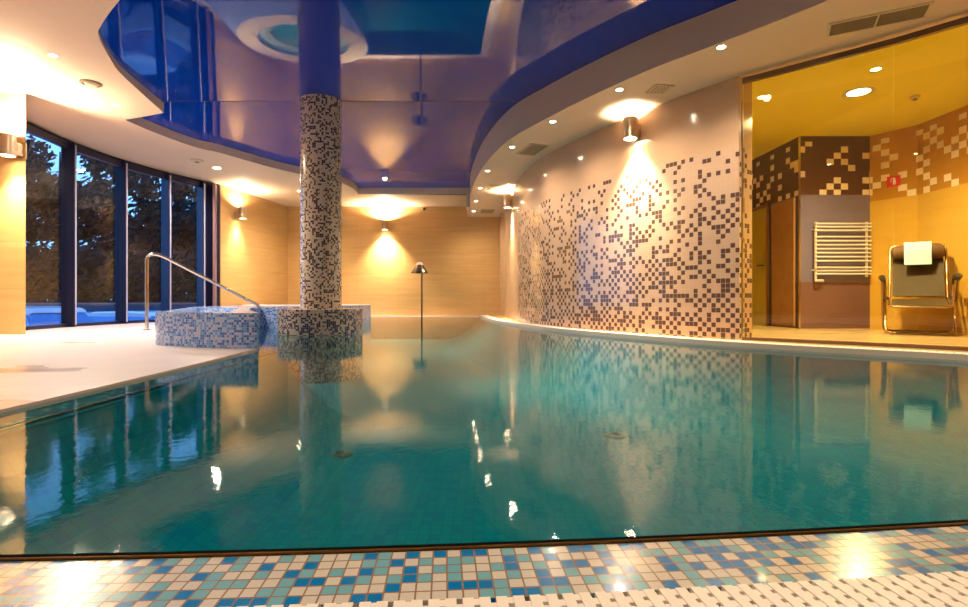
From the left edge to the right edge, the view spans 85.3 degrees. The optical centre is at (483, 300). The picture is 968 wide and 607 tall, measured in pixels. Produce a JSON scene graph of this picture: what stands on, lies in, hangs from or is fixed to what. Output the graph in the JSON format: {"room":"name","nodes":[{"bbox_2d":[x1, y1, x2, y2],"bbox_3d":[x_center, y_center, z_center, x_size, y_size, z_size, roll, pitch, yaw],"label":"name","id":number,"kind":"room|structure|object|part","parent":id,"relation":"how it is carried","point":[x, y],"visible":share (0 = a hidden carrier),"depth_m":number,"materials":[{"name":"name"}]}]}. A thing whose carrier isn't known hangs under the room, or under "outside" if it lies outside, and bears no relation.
{"room":"spa","nodes":[
{"label":"spa","id":0,"kind":"room"},
{"bbox_2d":[0,93,25,334],"bbox_3d":[-7.425,-1.390,7.150,3.150,3.720,0.900,0,0,0],"label":"wall pier","id":1,"kind":"object","parent":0,"point":[12,105],"visible":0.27,"depth_m":6.70,"materials":[{"name":"beige paint"}]},
{"bbox_2d":[0,133,26,158],"bbox_3d":[-5.930,-1.930,6.582,0.175,0.260,0.279,0,0,0],"label":"wall sconce","id":2,"kind":"object","parent":1,"relation":"attached to","point":[9,147],"visible":1,"depth_m":6.50,"materials":[{"name":"silver metal"}]},
{"bbox_3d":[-5.930,-1.930,6.530,0.175,0.260,0.175,0,0,0],"label":"lamp shade","id":3,"kind":"part","parent":2,"relation":"part of","materials":[{"name":"silver metal"}]},
{"bbox_2d":[219,184,287,305],"bbox_3d":[-5.923,-1.390,13.425,0.300,3.720,2.882,0,0,10],"label":"wall","id":4,"kind":"structure","parent":0,"point":[253,249],"depth_m":13.22,"materials":[{"name":"beige light wood"}]},
{"bbox_2d":[26,122,218,185],"bbox_3d":[-6.678,-2.910,9.548,0.710,0.680,5.096,0,0,6],"label":"trim","id":5,"kind":"structure","parent":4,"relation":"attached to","point":[62,138],"depth_m":9.99,"materials":[{"name":"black metal"}]},
{"bbox_2d":[206,183,219,305],"bbox_3d":[-6.167,-1.080,11.792,0.100,3.050,0.504,0,0,25],"label":"trim","id":6,"kind":"structure","parent":4,"relation":"attached to","point":[209,187],"depth_m":11.76,"materials":[{"name":"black metal"}]},
{"bbox_2d":[213,183,216,305],"bbox_3d":[-6.070,-1.080,11.860,0.050,3.060,0.340,0,0,-18],"label":"trim","id":7,"kind":"structure","parent":4,"relation":"attached to","point":[214,184],"depth_m":11.70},
{"bbox_2d":[235,207,246,218],"bbox_3d":[-5.806,-2.080,12.529,0.279,0.260,0.175,0,0,10],"label":"wall sconce","id":8,"kind":"object","parent":4,"relation":"attached to","point":[242,213],"visible":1,"depth_m":12.46,"materials":[{"name":"silver metal"}]},
{"bbox_3d":[-5.755,-2.080,12.520,0.175,0.260,0.175,0,0,10],"label":"lamp shade","id":9,"kind":"part","parent":8,"relation":"part of","materials":[{"name":"silver metal"}]},
{"bbox_2d":[0,0,736,205],"bbox_3d":[-1.400,-2.741,5.400,15.200,0.182,18.800,0,0,0],"label":"ceiling","id":10,"kind":"structure","parent":0,"point":[178,50],"depth_m":6.29,"materials":[{"name":"paint"}]},
{"bbox_2d":[47,53,58,57],"bbox_3d":[-4.652,-2.646,5.667,0.095,0.008,0.095,0,0,0],"label":"recessed light","id":11,"kind":"object","parent":10,"relation":"in","point":[48,54],"visible":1,"depth_m":5.67,"materials":[{"name":"white glass"}]},
{"bbox_2d":[72,102,87,106],"bbox_3d":[-5.448,-2.646,7.080,0.181,0.008,0.181,0,0,0],"label":"recessed light","id":12,"kind":"object","parent":10,"relation":"in","point":[80,104],"visible":1,"depth_m":7.09,"materials":[{"name":"white glass"}]},
{"bbox_2d":[79,79,102,87],"bbox_3d":[-4.788,-2.634,6.396,0.230,0.032,0.230,0,0,0],"label":"ceiling vent","id":13,"kind":"object","parent":10,"relation":"in","point":[87,81],"visible":1,"depth_m":6.36,"materials":[{"name":"white metal"}]},
{"bbox_2d":[190,158,203,162],"bbox_3d":[-5.413,-2.624,9.902,0.220,0.052,0.220,0,0,0],"label":"smoke detector","id":14,"kind":"object","parent":10,"relation":"attached to","point":[195,160],"visible":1,"depth_m":9.85,"materials":[{"name":"white plastic"}]},
{"bbox_2d":[288,206,498,315],"bbox_3d":[-2.625,-1.390,14.925,6.750,3.720,0.250,0,0,0],"label":"wall","id":15,"kind":"structure","parent":0,"point":[459,252],"depth_m":14.80,"materials":[{"name":"beige light wood"}]},
{"bbox_2d":[382,220,387,229],"bbox_3d":[-2.760,-2.100,14.682,0.175,0.260,0.279,0,0,0],"label":"wall sconce","id":16,"kind":"object","parent":15,"relation":"attached to","point":[384,222],"visible":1,"depth_m":14.56,"materials":[{"name":"silver metal"}]},
{"bbox_2d":[0,347,967,554],"bbox_3d":[-0.391,0.820,7.877,6.515,0.700,14.541,0,0,-15],"label":"swimming pool","id":17,"kind":"object","parent":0,"point":[470,447],"visible":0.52,"depth_m":3.25,"materials":[{"name":"teal liquid"}]},
{"bbox_2d":[0,355,273,438],"bbox_3d":[-1.882,0.775,2.888,0.336,0.590,4.045,0,0,-3],"label":"ledge","id":18,"kind":"object","parent":17,"relation":"on","point":[153,390],"visible":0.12,"depth_m":2.40,"materials":[{"name":"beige tile"}]},
{"bbox_2d":[0,353,268,431],"bbox_3d":[-1.917,0.471,2.887,0.266,0.016,4.045,0,0,-3],"label":"pool edge","id":19,"kind":"object","parent":18,"relation":"on","point":[27,415],"depth_m":2.56,"materials":[{"name":"tile"}]},
{"bbox_2d":[0,352,276,430],"bbox_3d":[-1.733,0.454,2.760,0.027,0.012,3.682,0,0,-2],"label":"strip","id":20,"kind":"object","parent":18,"relation":"on","point":[174,381],"visible":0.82,"depth_m":2.38,"materials":[{"name":"metal"}]},
{"bbox_2d":[155,304,370,353],"bbox_3d":[-3.991,0.587,9.479,3.000,0.967,9.770,0,0,-5],"label":"whirlpool","id":21,"kind":"object","parent":17,"relation":"on","point":[236,327],"visible":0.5,"depth_m":4.88,"materials":[{"name":"blue tile"}]},
{"bbox_2d":[278,94,362,383],"bbox_3d":[-2.275,-0.865,7.330,1.130,3.870,1.130,0,0,0],"label":"column","id":22,"kind":"structure","parent":17,"relation":"on","point":[320,312],"depth_m":7.07,"materials":[{"name":"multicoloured tile"}]},
{"bbox_2d":[330,450,352,457],"bbox_3d":[-0.997,1.058,3.636,0.170,0.024,0.170,0,0,0],"label":"drain","id":23,"kind":"object","parent":17,"relation":"on","point":[338,453],"depth_m":3.61,"materials":[{"name":"metal"}]},
{"bbox_2d":[411,262,427,316],"bbox_3d":[-1.730,0.018,14.100,0.470,2.105,0.470,0,0,0],"label":"mushroom","id":24,"kind":"object","parent":17,"relation":"on","point":[419,268],"visible":0.98,"depth_m":14.04,"materials":[{"name":"metal"}]},
{"bbox_2d":[411,265,427,273],"bbox_3d":[-1.730,-0.845,14.100,0.470,0.220,0.470,0,0,0],"label":"shade","id":25,"kind":"object","parent":24,"relation":"hanging from","point":[418,269],"depth_m":13.96,"materials":[{"name":"metal"}]},
{"bbox_2d":[0,526,967,606],"bbox_3d":[1.355,0.759,1.108,6.598,0.622,0.346,0,0,-7],"label":"pool edge","id":26,"kind":"structure","parent":17,"relation":"on","point":[285,580],"depth_m":0.87,"materials":[{"name":"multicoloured tile"}]},
{"bbox_2d":[0,519,967,561],"bbox_3d":[1.351,0.449,1.197,6.569,0.012,0.209,0,0,-7],"label":"strip","id":27,"kind":"object","parent":26,"relation":"attached to","point":[844,529],"visible":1,"depth_m":0.95,"materials":[{"name":"metal"}]},
{"bbox_2d":[211,317,967,375],"bbox_3d":[0.200,0.450,7.721,8.800,0.001,13.658,0,0,0],"label":"pool edge","id":28,"kind":"object","parent":17,"relation":"in","point":[383,334],"visible":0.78,"depth_m":5.50,"materials":[{"name":"beige tile"}]},
{"bbox_2d":[604,432,625,438],"bbox_3d":[1.034,1.058,4.146,0.170,0.024,0.170,0,0,0],"label":"drain","id":29,"kind":"object","parent":17,"relation":"on","point":[614,435],"depth_m":4.10,"materials":[{"name":"metal"}]},
{"bbox_2d":[0,315,967,416],"bbox_3d":[-1.450,0.440,5.400,15.500,0.060,19.200,0,0,0],"label":"floor","id":30,"kind":"structure","parent":0,"point":[39,367],"depth_m":4.22,"materials":[{"name":"tile"}]},
{"bbox_2d":[144,253,259,329],"bbox_3d":[-4.370,-0.135,8.267,0.112,1.137,1.748,0,0,42],"label":"handrail","id":31,"kind":"object","parent":30,"relation":"on","point":[149,255],"visible":0.97,"depth_m":7.75,"materials":[{"name":"metal"}]},
{"bbox_2d":[741,16,967,350],"bbox_3d":[4.026,-0.930,4.088,0.216,2.760,3.858,0,0,-42],"label":"glass wall","id":32,"kind":"structure","parent":30,"relation":"on","point":[963,21],"depth_m":4.89,"materials":[{"name":"glass"}]},
{"bbox_3d":[3.160,0.415,5.055,1.239,0.070,0.070,0,0,42],"label":"sill rail","id":33,"kind":"part","parent":32,"relation":"part of","materials":[{"name":"brown metal"}]},
{"bbox_3d":[3.160,-2.285,5.055,1.239,0.050,0.050,0,0,42],"label":"header rail","id":34,"kind":"part","parent":32,"relation":"part of","materials":[{"name":"brown metal"}]},
{"bbox_3d":[4.035,0.415,4.180,0.070,0.070,1.239,0,0,-42],"label":"sill rail","id":35,"kind":"part","parent":32,"relation":"part of","materials":[{"name":"brown metal"}]},
{"bbox_3d":[4.035,-2.285,4.180,0.050,0.050,1.239,0,0,-42],"label":"header rail","id":36,"kind":"part","parent":32,"relation":"part of","materials":[{"name":"metal"}]},
{"bbox_2d":[878,243,962,335],"bbox_3d":[5.337,-0.162,6.450,0.782,1.142,0.946,0,0,38],"label":"lounge chair","id":37,"kind":"object","parent":30,"relation":"on","point":[923,280],"visible":0.97,"depth_m":6.59,"materials":[{"name":"brown metal"}]},
{"bbox_3d":[5.054,-0.282,6.665,0.072,0.096,0.576,0,0,38],"label":"armrest","id":38,"kind":"part","parent":37,"relation":"part of","materials":[{"name":"black plastic"}]},
{"bbox_2d":[904,241,931,264],"bbox_3d":[5.556,-0.604,6.731,0.270,0.299,0.285,0,0,38],"label":"towel","id":39,"kind":"object","parent":37,"relation":"on","point":[915,253],"visible":0.98,"depth_m":6.64,"materials":[{"name":"white fabric"}]},
{"bbox_2d":[891,244,945,259],"bbox_3d":[5.559,-0.621,6.735,0.540,0.190,0.194,0,0,38],"label":"pillow","id":40,"kind":"object","parent":37,"relation":"on","point":[938,250],"depth_m":6.62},
{"bbox_3d":[5.517,-0.380,6.681,0.586,0.706,0.362,0,0,38],"label":"frame","id":41,"kind":"part","parent":37,"relation":"part of","materials":[{"name":"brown metal"}]},
{"bbox_3d":[5.302,0.102,6.406,0.677,0.614,0.554,0,0,38],"label":"leg frame","id":42,"kind":"part","parent":37,"relation":"part of","materials":[{"name":"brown metal"}]},
{"bbox_3d":[5.237,0.028,6.322,0.601,0.128,0.621,0,0,38],"label":"seat frame","id":43,"kind":"part","parent":37,"relation":"part of","materials":[{"name":"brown metal"}]},
{"bbox_3d":[5.401,0.081,6.532,0.731,0.656,0.586,0,0,38],"label":"leg frame","id":44,"kind":"part","parent":37,"relation":"part of","materials":[{"name":"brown metal"}]},
{"bbox_3d":[5.614,-0.282,6.228,0.072,0.096,0.576,0,0,38],"label":"armrest","id":45,"kind":"part","parent":37,"relation":"part of","materials":[{"name":"black plastic"}]},
{"bbox_3d":[1.372,0.488,1.002,6.598,0.064,1.021,0,0,0],"label":"floor","id":46,"kind":"structure","parent":30,"relation":"in","visible":0},
{"bbox_2d":[237,571,967,606],"bbox_3d":[0.344,0.450,0.763,4.567,0.012,0.352,0,0,-5],"label":"drain grate","id":47,"kind":"object","parent":46,"relation":"on","point":[944,589],"visible":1,"depth_m":0.79,"materials":[{"name":"white plastic"}]},
{"bbox_2d":[499,76,751,339],"bbox_3d":[1.223,-1.400,10.073,1.202,3.700,9.568,0,0,-13],"label":"wall","id":48,"kind":"structure","parent":0,"point":[604,231],"depth_m":6.46,"materials":[{"name":"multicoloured tile"}]},
{"bbox_2d":[162,101,519,101],"bbox_3d":[-1.400,-2.788,7.350,9.000,0.003,0.010,0,0,0],"label":"trim","id":49,"kind":"structure","parent":48,"relation":"attached to","point":[162,101],"depth_m":7.35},
{"bbox_2d":[503,195,512,207],"bbox_3d":[0.552,-2.100,11.157,0.279,0.260,0.175,0,0,-8],"label":"wall sconce","id":50,"kind":"object","parent":48,"relation":"attached to","point":[507,199],"visible":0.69,"depth_m":11.09,"materials":[{"name":"silver metal"}]},
{"bbox_2d":[623,116,640,140],"bbox_3d":[1.864,-2.140,6.558,0.279,0.260,0.175,0,0,-33],"label":"wall sconce","id":51,"kind":"object","parent":48,"relation":"attached to","point":[631,128],"visible":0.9,"depth_m":6.46,"materials":[{"name":"silver metal"}]},
{"bbox_2d":[480,315,967,360],"bbox_3d":[1.683,0.426,8.118,1.518,0.048,13.302,0,0,-20],"label":"trim","id":52,"kind":"structure","parent":48,"relation":"attached to","point":[876,352],"depth_m":4.85,"materials":[{"name":"white stone"},{"name":"ceramic tile"}]},
{"bbox_2d":[466,0,967,216],"bbox_3d":[2.727,-2.630,5.513,3.346,0.560,19.706,0,0,-16],"label":"ceiling","id":53,"kind":"structure","parent":0,"point":[759,36],"depth_m":5.35,"materials":[{"name":"white paint"}]},
{"bbox_2d":[480,209,494,213],"bbox_3d":[0.087,-2.345,13.801,0.382,0.012,0.647,0,0,-3],"label":"ceiling vent","id":54,"kind":"object","parent":53,"relation":"in","point":[482,211],"visible":1,"depth_m":13.82,"materials":[{"name":"grey metal"}]},
{"bbox_2d":[488,184,506,190],"bbox_3d":[0.284,-2.345,10.905,0.362,0.012,0.560,0,0,-2],"label":"ceiling vent","id":55,"kind":"object","parent":53,"relation":"in","point":[492,187],"visible":1,"depth_m":10.88,"materials":[{"name":"white metal"}]},
{"bbox_2d":[516,143,549,155],"bbox_3d":[0.758,-2.345,8.172,0.322,0.012,0.593,0,0,-18],"label":"ceiling vent","id":56,"kind":"object","parent":53,"relation":"in","point":[532,149],"visible":1,"depth_m":8.15,"materials":[{"name":"beige metal"}]},
{"bbox_2d":[645,84,674,94],"bbox_3d":[1.953,-2.345,5.831,0.222,0.012,0.238,0,0,-9],"label":"ceiling vent","id":57,"kind":"object","parent":53,"relation":"in","point":[661,89],"visible":1,"depth_m":5.83,"materials":[{"name":"beige metal"}]},
{"bbox_2d":[716,45,726,49],"bbox_3d":[2.199,-2.345,4.867,0.095,0.008,0.095,0,0,0],"label":"recessed light","id":58,"kind":"object","parent":53,"relation":"in","point":[720,47],"visible":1,"depth_m":4.87,"materials":[{"name":"white glass"}]},
{"bbox_2d":[826,1,934,37],"bbox_3d":[3.291,-2.345,4.399,0.699,0.012,0.262,0,0,29],"label":"ceiling vent","id":59,"kind":"object","parent":53,"relation":"in","point":[919,11],"visible":1,"depth_m":4.38,"materials":[{"name":"beige metal"}]},
{"bbox_2d":[752,136,869,327],"bbox_3d":[5.120,-1.400,8.953,1.080,3.700,2.506,0,0,0],"label":"wall","id":60,"kind":"structure","parent":0,"point":[835,170],"depth_m":7.70,"materials":[{"name":"brown tile"}]},
{"bbox_2d":[752,203,769,325],"bbox_3d":[4.539,-0.575,8.850,0.102,1.970,0.840,0,0,0],"label":"door","id":61,"kind":"structure","parent":60,"relation":"in","point":[760,214],"depth_m":8.63,"materials":[{"name":"brown wood"}]},
{"bbox_2d":[771,198,794,325],"bbox_3d":[4.600,-0.570,8.080,0.030,1.900,0.620,0,0,1],"label":"door","id":62,"kind":"structure","parent":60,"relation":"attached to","point":[782,213],"depth_m":8.04,"materials":[{"name":"brown wood"}]},
{"bbox_2d":[798,136,800,327],"bbox_3d":[4.622,-1.000,7.692,0.020,2.800,0.020,0,0,0],"label":"trim","id":63,"kind":"structure","parent":60,"relation":"attached to","point":[799,137],"depth_m":7.68,"materials":[{"name":"metal"}]},
{"bbox_2d":[811,222,871,281],"bbox_3d":[5.196,-0.703,7.641,0.813,0.872,0.118,0,0,0],"label":"towel radiator","id":64,"kind":"object","parent":60,"relation":"attached to","point":[866,226],"visible":1,"depth_m":7.59,"materials":[{"name":"white metal"}]},
{"bbox_2d":[750,25,967,159],"bbox_3d":[3.400,-2.440,8.250,5.600,0.060,11.500,0,0,0],"label":"ceiling","id":65,"kind":"structure","parent":0,"point":[809,101],"depth_m":6.14,"materials":[{"name":"paint"}]},
{"bbox_2d":[756,95,767,99],"bbox_3d":[3.292,-2.405,6.217,0.126,0.008,0.126,0,0,0],"label":"recessed light","id":66,"kind":"object","parent":65,"relation":"in","point":[761,96],"visible":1,"depth_m":6.22,"materials":[{"name":"white glass"}]},
{"bbox_2d":[842,87,875,97],"bbox_3d":[4.330,-2.405,6.070,0.322,0.008,0.322,0,0,0],"label":"recessed light","id":67,"kind":"object","parent":65,"relation":"in","point":[862,91],"visible":1,"depth_m":6.07,"materials":[{"name":"white glass"}]},
{"bbox_2d":[869,66,883,71],"bbox_3d":[4.081,-2.405,5.465,0.126,0.008,0.126,0,0,0],"label":"recessed light","id":68,"kind":"object","parent":65,"relation":"in","point":[875,69],"visible":1,"depth_m":5.47,"materials":[{"name":"white glass"}]},
{"bbox_2d":[910,94,920,100],"bbox_3d":[5.079,-2.384,6.187,0.100,0.052,0.100,0,0,0],"label":"smoke detector","id":69,"kind":"object","parent":65,"relation":"attached to","point":[917,96],"visible":1,"depth_m":6.16,"materials":[{"name":"white plastic"}]},
{"bbox_2d":[870,105,967,333],"bbox_3d":[6.114,-1.400,5.077,0.556,3.700,5.561,0,0,-4],"label":"wall","id":70,"kind":"structure","parent":0,"point":[930,158],"depth_m":7.12,"materials":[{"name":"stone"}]},
{"bbox_2d":[887,175,899,187],"bbox_3d":[5.798,-1.689,7.433,0.017,0.150,0.160,0,0,-30],"label":"sign","id":71,"kind":"object","parent":70,"relation":"attached to","point":[892,181],"visible":1,"depth_m":7.43,"materials":[{"name":"red plastic"}]},
{"bbox_3d":[-6.590,1.200,9.533,1.043,1.500,5.099,0,0,0],"label":"wall","id":72,"kind":"structure","parent":0,"visible":0},
{"bbox_2d":[26,123,76,329],"bbox_3d":[-6.716,-1.077,7.891,0.210,3.055,1.593,0,0,-9],"label":"window","id":73,"kind":"structure","parent":72,"relation":"in","point":[68,149],"depth_m":8.61,"materials":[{"name":"black metal"}]},
{"bbox_2d":[77,146,127,325],"bbox_3d":[-6.801,-1.077,9.245,0.210,3.055,1.208,0,0,3],"label":"window","id":74,"kind":"structure","parent":72,"relation":"in","point":[121,167],"depth_m":9.78,"materials":[{"name":"black metal"}]},
{"bbox_2d":[128,164,170,322],"bbox_3d":[-6.646,-1.077,10.317,0.210,3.055,1.044,0,0,14],"label":"window","id":75,"kind":"structure","parent":72,"relation":"in","point":[165,178],"depth_m":10.75,"materials":[{"name":"black metal"}]},
{"bbox_2d":[171,175,205,306],"bbox_3d":[-6.368,-1.077,11.186,0.210,3.055,0.857,0,0,22],"label":"window","id":76,"kind":"structure","parent":72,"relation":"in","point":[201,186],"depth_m":11.51,"materials":[{"name":"black metal"}]},
{"bbox_3d":[-6.397,-1.070,11.180,0.090,3.040,0.825,0,0,22],"label":"frame","id":77,"kind":"part","parent":76,"relation":"part of","materials":[{"name":"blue metal"}]},
{"bbox_3d":[-22.000,1.900,16.000,46.000,0.100,60.000,0,0,0],"label":"ground","id":78,"kind":"structure","parent":0,"visible":0},
{"bbox_2d":[26,208,44,246],"bbox_3d":[-30.235,-4.177,30.479,8.143,12.060,9.547,0,0,-27],"label":"tree","id":79,"kind":"object","parent":78,"relation":"on","point":[39,236],"visible":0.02,"depth_m":32.70,"materials":[{"name":"green plant"}]},
{"bbox_2d":[26,306,93,325],"bbox_3d":[-11.298,0.990,12.399,4.405,1.720,1.800,0,0,15],"label":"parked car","id":80,"kind":"object","parent":78,"relation":"on","point":[35,315],"visible":0.18,"depth_m":11.73,"materials":[{"name":"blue metal"}]},
{"bbox_2d":[26,133,160,302],"bbox_3d":[-21.589,-3.765,26.538,8.244,11.407,8.348,0,0,6],"label":"tree","id":81,"kind":"object","parent":78,"relation":"on","point":[43,189],"visible":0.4,"depth_m":25.61,"materials":[{"name":"green plant"}]},
{"bbox_2d":[26,245,196,302],"bbox_3d":[-15.010,-0.259,23.854,18.367,4.310,1.566,0,0,-21],"label":"hedge","id":82,"kind":"object","parent":78,"relation":"on","point":[98,291],"visible":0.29,"depth_m":22.96,"materials":[{"name":"green plant"}]},
{"bbox_2d":[26,303,196,311],"bbox_3d":[-12.750,0.970,22.250,15.508,1.760,0.100,0,0,-21],"label":"fence","id":83,"kind":"object","parent":78,"relation":"on","point":[89,307],"visible":0.09,"depth_m":21.34,"materials":[{"name":"blue"}]},
{"bbox_2d":[49,170,190,302],"bbox_3d":[-22.591,-4.408,35.514,8.607,12.714,9.163,0,0,15],"label":"tree","id":84,"kind":"object","parent":78,"relation":"on","point":[146,187],"visible":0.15,"depth_m":32.13,"materials":[{"name":"green plant"}]},
{"bbox_2d":[88,311,160,321],"bbox_3d":[-10.598,1.075,15.200,4.205,1.550,1.800,0,0,8],"label":"parked car","id":85,"kind":"object","parent":78,"relation":"on","point":[101,316],"visible":0.11,"depth_m":14.50,"materials":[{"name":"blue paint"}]},
{"bbox_2d":[128,181,196,302],"bbox_3d":[-16.057,-3.572,31.440,8.772,11.044,6.934,0,0,-44],"label":"tree","id":86,"kind":"object","parent":78,"relation":"on","point":[183,232],"visible":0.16,"depth_m":29.20,"materials":[{"name":"green plant"}]},
{"bbox_3d":[2.297,0.410,8.328,4.722,0.002,12.468,0,0,0],"label":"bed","id":87,"kind":"object","parent":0,"visible":0},
{"bbox_2d":[483,315,967,353],"bbox_3d":[1.689,0.408,8.104,1.431,0.012,13.280,0,0,-20],"label":"overflow grating","id":88,"kind":"object","parent":87,"relation":"on","point":[483,315],"visible":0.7,"depth_m":5.17,"materials":[{"name":"white plastic"}]}
]}

